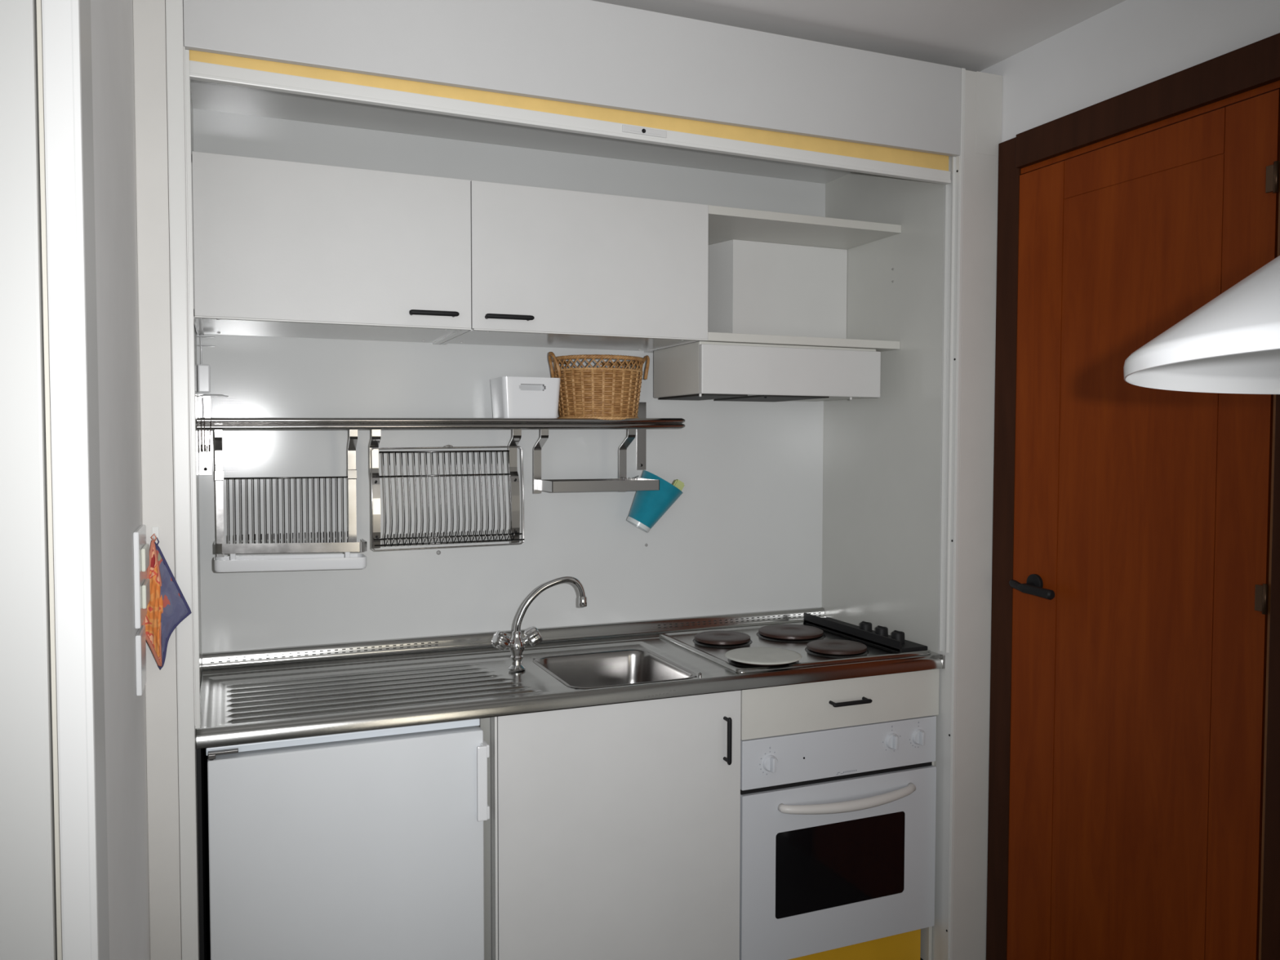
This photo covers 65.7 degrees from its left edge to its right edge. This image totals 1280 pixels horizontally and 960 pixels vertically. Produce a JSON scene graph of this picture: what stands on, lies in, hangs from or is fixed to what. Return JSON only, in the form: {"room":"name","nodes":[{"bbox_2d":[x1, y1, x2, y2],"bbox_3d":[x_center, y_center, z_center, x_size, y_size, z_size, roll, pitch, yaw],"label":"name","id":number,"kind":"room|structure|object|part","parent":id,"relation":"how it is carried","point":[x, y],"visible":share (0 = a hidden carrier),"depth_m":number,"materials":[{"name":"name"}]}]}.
{"room":"kitchen","nodes":[
{"label":"kitchen","id":0,"kind":"room"},
{"bbox_2d":[90,0,150,959],"bbox_3d":[-0.992,0.160,1.818,0.140,2.482,1.420,-1,2,-23],"label":"wall","id":1,"kind":"structure","parent":0,"point":[111,20],"depth_m":1.50,"materials":[{"name":"paint"}]},
{"bbox_2d":[135,625,146,695],"bbox_3d":[-0.880,0.317,1.749,0.009,0.105,0.105,-1,2,-23],"label":"blank wall plate","id":2,"kind":"object","parent":1,"relation":"attached to","point":[140,639],"visible":0.93,"depth_m":1.70,"materials":[{"name":"white plastic"}]},
{"bbox_2d":[133,524,150,628],"bbox_3d":[-0.886,0.168,1.767,0.016,0.166,0.165,-1,2,-23],"label":"light switch","id":3,"kind":"object","parent":1,"relation":"attached to","point":[140,548],"visible":1,"depth_m":1.72,"materials":[{"name":"white plastic"}]},
{"bbox_2d":[151,526,159,539],"bbox_3d":[-0.917,0.102,1.875,0.012,0.026,0.022,-1,2,-23],"label":"hook","id":4,"kind":"object","parent":1,"relation":"attached to","point":[155,530],"visible":1,"depth_m":1.88,"materials":[{"name":"white plastic"}]},
{"bbox_2d":[142,533,163,666],"bbox_3d":[-0.914,0.228,1.855,0.020,0.254,0.060,0,2,5],"label":"potholder","id":5,"kind":"object","parent":4,"relation":"hanging from","point":[152,621],"visible":0.95,"depth_m":1.86,"materials":[{"name":"brown fabric"}]},
{"bbox_2d":[154,537,191,670],"bbox_3d":[-0.902,0.234,1.882,0.092,0.252,0.018,-1,2,-23],"label":"potholder","id":6,"kind":"object","parent":4,"relation":"hanging from","point":[176,609],"visible":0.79,"depth_m":1.88,"materials":[{"name":"blue fabric"}]},
{"bbox_2d":[133,0,182,959],"bbox_3d":[-0.929,0.177,1.919,0.054,2.441,0.063,-1,2,-23],"label":"trim","id":7,"kind":"structure","parent":1,"relation":"attached to","point":[148,15],"depth_m":1.88,"materials":[{"name":"white paint"}]},
{"bbox_2d":[185,48,202,959],"bbox_3d":[-1.010,0.228,2.241,0.018,2.314,0.590,-1,2,-23],"label":"wall","id":8,"kind":"structure","parent":0,"point":[191,100],"depth_m":2.36,"materials":[{"name":"white paint"}]},
{"bbox_2d":[165,0,199,959],"bbox_3d":[-0.889,0.176,1.935,0.030,2.442,0.065,-1,2,-23],"label":"trim","id":9,"kind":"structure","parent":8,"relation":"attached to","point":[187,763],"depth_m":1.90,"materials":[{"name":"white"}]},
{"bbox_2d":[191,151,471,344],"bbox_3d":[-0.745,-0.533,2.388,0.602,0.350,0.423,-1,2,-23],"label":"upper cabinet","id":10,"kind":"object","parent":8,"relation":"attached to","point":[281,248],"visible":0.99,"depth_m":2.22,"materials":[{"name":"white laminate"}]},
{"bbox_3d":[-0.477,-0.385,2.294,0.114,0.012,0.032,-1,2,-23],"label":"handle","id":11,"kind":"part","parent":10,"relation":"part of","materials":[{"name":"black plastic"}]},
{"bbox_2d":[183,46,959,959],"bbox_3d":[-0.025,0.204,2.290,1.838,2.320,0.044,-1,2,-23],"label":"frame","id":12,"kind":"structure","parent":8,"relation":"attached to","point":[227,69],"depth_m":2.26,"materials":[{"name":"white"}]},
{"bbox_3d":[-0.868,-0.167,1.923,0.009,1.308,0.044,-1,2,-23],"label":"guide rail","id":13,"kind":"part","parent":12,"relation":"part of","materials":[{"name":"white metal"}]},
{"bbox_2d":[189,49,948,171],"bbox_3d":[-0.029,-0.876,2.256,1.817,0.157,0.010,-1,2,-23],"label":"roller shutter","id":14,"kind":"object","parent":12,"relation":"hanging from","point":[227,69],"depth_m":2.17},
{"bbox_3d":[0.011,-0.796,2.263,0.110,0.017,0.006,-1,2,-23],"label":"latch plate","id":15,"kind":"part","parent":12,"relation":"part of","materials":[{"name":"grey paint"}]},
{"bbox_3d":[0.819,0.252,2.645,0.009,2.198,0.044,-1,2,-23],"label":"guide rail","id":16,"kind":"part","parent":12,"relation":"part of","materials":[{"name":"white metal"}]},
{"bbox_2d":[182,0,961,156],"bbox_3d":[-0.017,-0.945,2.231,1.837,0.224,0.018,-1,2,-23],"label":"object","id":17,"kind":"structure","parent":8,"relation":"attached to","point":[585,52],"depth_m":2.20,"materials":[{"name":"white paint"}]},
{"bbox_2d":[192,108,825,959],"bbox_3d":[-0.263,0.214,2.861,1.838,2.294,0.022,-1,2,-23],"label":"wall","id":18,"kind":"structure","parent":0,"point":[743,534],"depth_m":2.76,"materials":[{"name":"white paint"}]},
{"bbox_2d":[197,334,228,417],"bbox_3d":[-1.059,-0.256,2.458,0.070,0.207,0.072,-1,2,-23],"label":"wall socket","id":19,"kind":"object","parent":18,"relation":"attached to","point":[203,370],"visible":0.98,"depth_m":2.45,"materials":[{"name":"white plastic"}]},
{"bbox_2d":[196,394,684,475],"bbox_3d":[-0.489,-0.118,2.622,1.244,0.201,0.219,-1,2,-23],"label":"wall shelf","id":20,"kind":"object","parent":18,"relation":"attached to","point":[642,423],"visible":0.97,"depth_m":2.49,"materials":[{"name":"silver metal"}]},
{"bbox_2d":[200,417,202,452],"bbox_3d":[-1.010,-0.105,2.284,0.005,0.080,0.043,-1,2,-23],"label":"hook","id":21,"kind":"object","parent":20,"relation":"hanging from","point":[201,417],"visible":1,"depth_m":2.28,"materials":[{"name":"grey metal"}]},
{"bbox_2d":[204,417,205,452],"bbox_3d":[-1.004,-0.105,2.287,0.005,0.080,0.043,-1,2,-23],"label":"hook","id":22,"kind":"object","parent":20,"relation":"attached to","point":[204,417],"visible":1,"depth_m":2.28,"materials":[{"name":"grey metal"}]},
{"bbox_2d":[208,417,211,452],"bbox_3d":[-0.993,-0.105,2.291,0.007,0.080,0.043,-1,2,-16],"label":"hook","id":23,"kind":"object","parent":20,"relation":"attached to","point":[209,446],"visible":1,"depth_m":2.29,"materials":[{"name":"grey metal"}]},
{"bbox_2d":[214,429,367,557],"bbox_3d":[-0.835,0.020,2.375,0.339,0.326,0.101,-1,2,-23],"label":"dish rack","id":24,"kind":"object","parent":20,"relation":"hanging from","point":[352,545],"visible":1,"depth_m":2.38,"materials":[{"name":"silver metal"}]},
{"bbox_2d":[213,551,366,572],"bbox_3d":[-0.841,0.190,2.394,0.344,0.055,0.087,-1,2,-23],"label":"drip tray","id":25,"kind":"object","parent":24,"relation":"hanging from","point":[232,563],"visible":0.88,"depth_m":2.37,"materials":[{"name":"white plastic"}]},
{"bbox_3d":[-0.449,-0.144,2.527,1.242,0.040,0.014,-1,2,-23],"label":"rail","id":26,"kind":"part","parent":20,"relation":"part of","materials":[{"name":"silver metal"}]},
{"bbox_2d":[369,429,524,551],"bbox_3d":[-0.488,0.011,2.542,0.393,0.327,0.059,-1,2,-23],"label":"dish rack","id":27,"kind":"object","parent":20,"relation":"hanging from","point":[514,489],"visible":1,"depth_m":2.55,"materials":[{"name":"silver metal"}]},
{"bbox_2d":[489,376,560,417],"bbox_3d":[-0.313,-0.218,2.698,0.163,0.114,0.146,-1,2,-23],"label":"storage bin","id":28,"kind":"object","parent":20,"relation":"on","point":[512,397],"visible":0.88,"depth_m":2.64,"materials":[{"name":"white plastic"}]},
{"bbox_2d":[533,428,659,493],"bbox_3d":[-0.117,-0.062,2.681,0.314,0.197,0.134,-1,2,-23],"label":"rack","id":29,"kind":"object","parent":20,"relation":"hanging from","point":[622,483],"visible":1,"depth_m":2.66,"materials":[{"name":"silver metal"}]},
{"bbox_2d":[537,478,659,492],"bbox_3d":[-0.112,0.013,2.684,0.304,0.028,0.130,-1,2,-23],"label":"tray","id":30,"kind":"object","parent":29,"relation":"on","point":[603,484],"depth_m":2.63,"materials":[{"name":"silver metal"}]},
{"bbox_2d":[626,470,682,532],"bbox_3d":[0.044,0.061,2.854,0.164,0.180,0.132,-1,2,-23],"label":"beaker","id":31,"kind":"object","parent":29,"relation":"hanging from","point":[648,507],"visible":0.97,"depth_m":2.81,"materials":[{"name":"teal plastic"}]},
{"bbox_2d":[671,479,684,490],"bbox_3d":[0.104,0.025,2.865,0.047,0.054,0.024,0,2,-14],"label":"sponge","id":32,"kind":"object","parent":31,"relation":"in","point":[677,483],"visible":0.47,"depth_m":2.86,"materials":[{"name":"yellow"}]},
{"bbox_2d":[547,351,649,420],"bbox_3d":[-0.116,-0.259,2.772,0.259,0.187,0.259,1,3,27],"label":"wicker basket","id":33,"kind":"object","parent":20,"relation":"on","point":[609,393],"visible":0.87,"depth_m":2.67,"materials":[{"name":"brown wicker"}]},
{"bbox_3d":[-0.236,-0.314,2.709,0.026,0.072,0.067,-1,2,-23],"label":"handle","id":34,"kind":"part","parent":33,"relation":"part of","materials":[{"name":"wicker"}]},
{"bbox_3d":[0.012,-0.318,2.813,0.026,0.072,0.067,-1,2,-23],"label":"handle","id":35,"kind":"part","parent":33,"relation":"part of","materials":[{"name":"wicker"}]},
{"bbox_2d":[440,180,708,352],"bbox_3d":[-0.179,-0.541,2.624,0.622,0.350,0.423,-1,2,-23],"label":"upper cabinet","id":36,"kind":"object","parent":18,"relation":"attached to","point":[551,268],"visible":0.97,"depth_m":2.46,"materials":[{"name":"white laminate"}]},
{"bbox_3d":[-0.312,-0.388,2.363,0.118,0.012,0.032,-1,2,-23],"label":"handle","id":37,"kind":"part","parent":36,"relation":"part of","materials":[{"name":"black plastic"}]},
{"bbox_2d":[651,204,901,352],"bbox_3d":[0.384,-0.550,2.877,0.610,0.350,0.390,-1,2,-23],"label":"open shelf unit","id":38,"kind":"object","parent":18,"relation":"attached to","point":[774,277],"visible":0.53,"depth_m":2.94,"materials":[{"name":"white laminate"}]},
{"bbox_2d":[653,341,880,401],"bbox_3d":[0.356,-0.299,2.830,0.562,0.146,0.321,-1,2,-23],"label":"range hood","id":39,"kind":"object","parent":38,"relation":"attached to","point":[700,370],"visible":1,"depth_m":2.69,"materials":[{"name":"white metal"}]},
{"bbox_2d":[190,79,853,183],"bbox_3d":[-0.149,-0.930,2.546,1.838,0.018,0.563,-1,2,-23],"label":"ceiling","id":40,"kind":"structure","parent":0,"point":[206,95],"depth_m":2.63,"materials":[{"name":"white paint"}]},
{"bbox_2d":[592,0,1125,71],"bbox_3d":[-0.368,-1.059,0.001,4.675,0.100,5.320,-1,2,-23],"label":"ceiling","id":41,"kind":"structure","parent":0,"point":[971,35],"depth_m":2.37,"materials":[{"name":"paint"}]},
{"bbox_2d":[1123,255,1279,394],"bbox_3d":[0.634,-0.555,0.732,0.481,0.960,0.481,-1,2,-23],"label":"pendant lamp","id":42,"kind":"object","parent":41,"relation":"hanging from","point":[1231,344],"visible":1,"depth_m":0.75,"materials":[{"name":"white metal"}]},
{"bbox_2d":[822,171,944,959],"bbox_3d":[0.703,0.202,2.957,0.018,2.314,0.590,-1,2,-23],"label":"wall","id":43,"kind":"structure","parent":0,"point":[882,455],"depth_m":2.87,"materials":[{"name":"white paint"}]},
{"bbox_2d":[933,67,965,959],"bbox_3d":[0.826,0.150,2.651,0.012,2.442,0.065,-1,2,-23],"label":"trim","id":44,"kind":"structure","parent":43,"relation":"attached to","point":[940,717],"depth_m":2.65,"materials":[{"name":"white"}]},
{"bbox_2d":[952,70,1002,959],"bbox_3d":[0.889,0.150,2.678,0.124,2.441,0.064,-1,2,-23],"label":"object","id":45,"kind":"structure","parent":43,"relation":"attached to","point":[983,91],"depth_m":2.65,"materials":[{"name":"white paint"}]},
{"bbox_2d":[980,0,1279,142],"bbox_3d":[1.765,0.201,0.901,0.120,2.482,5.240,-1,2,-23],"label":"wall","id":46,"kind":"structure","parent":0,"point":[1130,45],"depth_m":2.28,"materials":[{"name":"white paint"}]},
{"bbox_2d":[986,137,1022,959],"bbox_3d":[0.996,0.241,2.648,0.074,2.262,0.076,-1,2,-23],"label":"trim","id":47,"kind":"structure","parent":46,"relation":"attached to","point":[1008,190],"depth_m":2.63,"materials":[{"name":"brown wood"}]},
{"bbox_2d":[1006,88,1279,959],"bbox_3d":[1.105,0.304,2.281,0.098,2.156,0.689,-1,2,-23],"label":"door","id":48,"kind":"structure","parent":46,"relation":"in","point":[1140,583],"depth_m":2.24,"materials":[{"name":"orange wood"}]},
{"bbox_3d":[0.991,0.266,2.498,0.056,0.050,0.152,-1,2,-23],"label":"handle","id":49,"kind":"part","parent":48,"relation":"part of","materials":[{"name":"black plastic"}]},
{"bbox_2d":[1015,32,1279,174],"bbox_3d":[1.165,-0.831,2.175,0.076,0.085,0.848,-1,2,-23],"label":"trim","id":50,"kind":"structure","parent":46,"relation":"attached to","point":[1256,64],"depth_m":2.17,"materials":[{"name":"brown wood"}]},
{"bbox_2d":[1258,168,1279,959],"bbox_3d":[1.305,0.313,1.899,0.082,2.178,0.148,-1,2,-23],"label":"trim","id":51,"kind":"structure","parent":46,"relation":"attached to","point":[1270,940],"depth_m":1.95,"materials":[{"name":"brown wood"}]},
{"bbox_3d":[-0.372,1.496,0.102,4.675,0.050,5.320,-1,2,-23],"label":"floor","id":52,"kind":"structure","parent":0,"visible":0},
{"bbox_2d":[196,748,209,959],"bbox_3d":[-0.985,0.954,2.243,0.008,0.862,0.520,-1,2,-23],"label":"board","id":53,"kind":"object","parent":52,"relation":"on","point":[202,778],"visible":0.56,"depth_m":2.04,"materials":[{"name":"black plastic"}]},
{"bbox_2d":[205,718,489,959],"bbox_3d":[-0.701,0.951,2.329,0.564,0.863,0.601,-1,2,-23],"label":"fridge","id":54,"kind":"object","parent":52,"relation":"on","point":[366,845],"visible":0.9,"depth_m":2.07,"materials":[{"name":"white metal"}]},
{"bbox_3d":[-0.614,0.536,2.092,0.552,0.015,0.034,-1,2,-23],"label":"trim","id":55,"kind":"part","parent":54,"relation":"part of","materials":[{"name":"white plastic"}]},
{"bbox_3d":[-0.345,0.656,2.164,0.028,0.164,0.045,-1,2,-23],"label":"handle","id":56,"kind":"part","parent":54,"relation":"part of","materials":[{"name":"white plastic"}]},
{"bbox_2d":[479,717,491,959],"bbox_3d":[-0.445,0.945,2.482,0.023,0.863,0.495,-1,2,-23],"label":"board","id":57,"kind":"object","parent":52,"relation":"on","point":[485,723],"visible":0.05,"depth_m":2.25,"materials":[{"name":"grey"}]},
{"bbox_2d":[489,675,741,959],"bbox_3d":[-0.135,0.942,2.573,0.620,0.864,0.566,-1,2,-23],"label":"base cabinet","id":58,"kind":"object","parent":52,"relation":"on","point":[615,828],"visible":0.81,"depth_m":2.33,"materials":[{"name":"white laminate"}]},
{"bbox_2d":[196,607,945,749],"bbox_3d":[-0.143,0.529,2.587,1.836,0.187,0.598,-1,2,-23],"label":"countertop","id":59,"kind":"structure","parent":58,"relation":"on","point":[255,695],"depth_m":2.46,"materials":[{"name":"silver metal"}]},
{"bbox_2d":[491,576,586,671],"bbox_3d":[-0.255,0.363,2.521,0.250,0.230,0.055,-1,2,-23],"label":"tap","id":60,"kind":"object","parent":59,"relation":"on","point":[500,640],"visible":1,"depth_m":2.50,"materials":[{"name":"silver metal"}]},
{"bbox_3d":[-0.347,0.401,2.479,0.045,0.048,0.044,-2,3,-35],"label":"knob","id":61,"kind":"part","parent":60,"relation":"part of","materials":[{"name":"silver metal"}]},
{"bbox_3d":[-0.271,0.397,2.516,0.048,0.048,0.046,-1,2,-23],"label":"knob","id":62,"kind":"part","parent":60,"relation":"part of","materials":[{"name":"silver metal"}]},
{"bbox_3d":[-0.230,0.322,2.529,0.191,0.149,0.021,-1,2,-19],"label":"spout","id":63,"kind":"part","parent":60,"relation":"part of","materials":[{"name":"silver metal"}]},
{"bbox_2d":[533,648,696,688],"bbox_3d":[-0.071,0.551,2.534,0.337,0.148,0.369,-1,2,-23],"label":"sink","id":64,"kind":"object","parent":59,"relation":"in","point":[617,667],"depth_m":2.68,"materials":[{"name":"silver metal"}]},
{"bbox_2d":[658,613,931,672],"bbox_3d":[0.428,0.440,2.789,0.600,0.050,0.529,-1,2,-23],"label":"cooktop","id":65,"kind":"object","parent":59,"relation":"in","point":[820,641],"depth_m":2.74,"materials":[{"name":"metal"}]},
{"bbox_3d":[0.235,0.449,2.822,0.158,0.011,0.158,-1,2,-23],"label":"burner","id":66,"kind":"part","parent":65,"relation":"part of","materials":[{"name":"metal"}]},
{"bbox_3d":[0.319,0.453,2.564,0.198,0.005,0.198,-1,2,-23],"label":"burner cover","id":67,"kind":"part","parent":65,"relation":"part of","materials":[{"name":"white metal"}]},
{"bbox_3d":[0.320,0.458,2.576,0.172,0.011,0.172,-1,2,-23],"label":"burner","id":68,"kind":"part","parent":65,"relation":"part of","materials":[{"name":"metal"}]},
{"bbox_3d":[0.443,0.445,2.912,0.188,0.011,0.188,-1,2,-23],"label":"burner","id":69,"kind":"part","parent":65,"relation":"part of","materials":[{"name":"metal"}]},
{"bbox_3d":[0.535,0.454,2.697,0.160,0.011,0.160,-1,2,-23],"label":"burner","id":70,"kind":"part","parent":65,"relation":"part of","materials":[{"name":"metal"}]},
{"bbox_3d":[0.648,0.440,2.902,0.091,0.032,0.484,-1,2,-23],"label":"control panel","id":71,"kind":"part","parent":65,"relation":"part of","materials":[{"name":"black plastic"}]},
{"bbox_3d":[0.656,0.428,2.881,0.037,0.032,0.037,-1,2,-23],"label":"knob","id":72,"kind":"part","parent":65,"relation":"part of","materials":[{"name":"black plastic"}]},
{"bbox_3d":[0.685,0.431,2.812,0.037,0.032,0.037,-1,2,-23],"label":"knob","id":73,"kind":"part","parent":65,"relation":"part of","materials":[{"name":"black plastic"}]},
{"bbox_3d":[0.714,0.434,2.743,0.037,0.032,0.037,-1,2,-23],"label":"knob","id":74,"kind":"part","parent":65,"relation":"part of","materials":[{"name":"black plastic"}]},
{"bbox_3d":[0.214,0.634,2.417,0.011,0.116,0.032,-1,2,-23],"label":"handle","id":75,"kind":"part","parent":58,"relation":"part of","materials":[{"name":"black plastic"}]},
{"bbox_2d":[740,668,939,959],"bbox_3d":[0.433,0.933,2.811,0.609,0.864,0.566,-1,2,-23],"label":"base cabinet","id":76,"kind":"object","parent":52,"relation":"on","point":[773,711],"visible":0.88,"depth_m":2.58,"materials":[{"name":"white laminate"}]},
{"bbox_2d":[739,715,936,959],"bbox_3d":[0.437,0.921,2.789,0.594,0.576,0.567,-1,2,-23],"label":"oven","id":77,"kind":"object","parent":76,"relation":"in","point":[837,825],"visible":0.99,"depth_m":2.56,"materials":[{"name":"white metal"}]},
{"bbox_3d":[0.330,0.709,2.471,0.041,0.041,0.023,-1,2,-23],"label":"knob","id":78,"kind":"part","parent":77,"relation":"part of","materials":[{"name":"white plastic"}]},
{"bbox_3d":[0.523,0.703,2.575,0.594,0.124,0.020,-1,2,-23],"label":"control panel","id":79,"kind":"part","parent":77,"relation":"part of","materials":[{"name":"white metal"}]},
{"bbox_2d":[835,769,857,774],"bbox_3d":[0.535,0.758,2.572,0.064,0.006,0.001,-1,2,-23],"label":"print","id":80,"kind":"object","parent":77,"relation":"on","point":[837,771],"depth_m":2.57,"materials":[{"name":"grey paint"}]},
{"bbox_3d":[0.547,0.829,2.552,0.419,0.035,0.052,-1,2,-23],"label":"handle","id":81,"kind":"part","parent":77,"relation":"part of","materials":[{"name":"white plastic"}]},
{"bbox_3d":[0.671,0.691,2.614,0.041,0.041,0.023,-1,2,-23],"label":"knob","id":82,"kind":"part","parent":77,"relation":"part of","materials":[{"name":"white plastic"}]},
{"bbox_3d":[0.750,0.688,2.647,0.041,0.041,0.023,-1,2,-23],"label":"knob","id":83,"kind":"part","parent":77,"relation":"part of","materials":[{"name":"white plastic"}]},
{"bbox_3d":[0.527,0.575,2.572,0.603,0.128,0.018,-1,2,-23],"label":"drawer","id":84,"kind":"part","parent":76,"relation":"part of","materials":[{"name":"white laminate"}]},
{"bbox_3d":[0.541,0.572,2.552,0.117,0.011,0.032,-1,2,-23],"label":"handle","id":85,"kind":"part","parent":76,"relation":"part of","materials":[{"name":"black plastic"}]},
{"bbox_3d":[-1.834,0.201,0.751,2.514,2.482,0.140,-1,2,-23],"label":"wall","id":86,"kind":"structure","parent":0,"visible":0},
{"bbox_2d":[0,0,57,959],"bbox_3d":[-1.086,0.221,1.006,0.850,2.415,0.048,-1,2,-23],"label":"door","id":87,"kind":"structure","parent":86,"relation":"in","point":[28,898],"depth_m":1.13,"materials":[{"name":"grey paint"}]},
{"bbox_2d":[35,0,62,959],"bbox_3d":[-0.695,0.217,1.183,0.005,2.420,0.064,-1,2,-23],"label":"trim","id":88,"kind":"structure","parent":86,"relation":"attached to","point":[38,2],"depth_m":1.15,"materials":[{"name":"grey"}]},
{"bbox_2d":[41,0,109,959],"bbox_3d":[-0.680,0.216,1.206,0.038,2.420,0.112,-1,2,-23],"label":"trim","id":89,"kind":"structure","parent":86,"relation":"attached to","point":[66,28],"depth_m":1.15,"materials":[{"name":"grey paint"}]}
]}

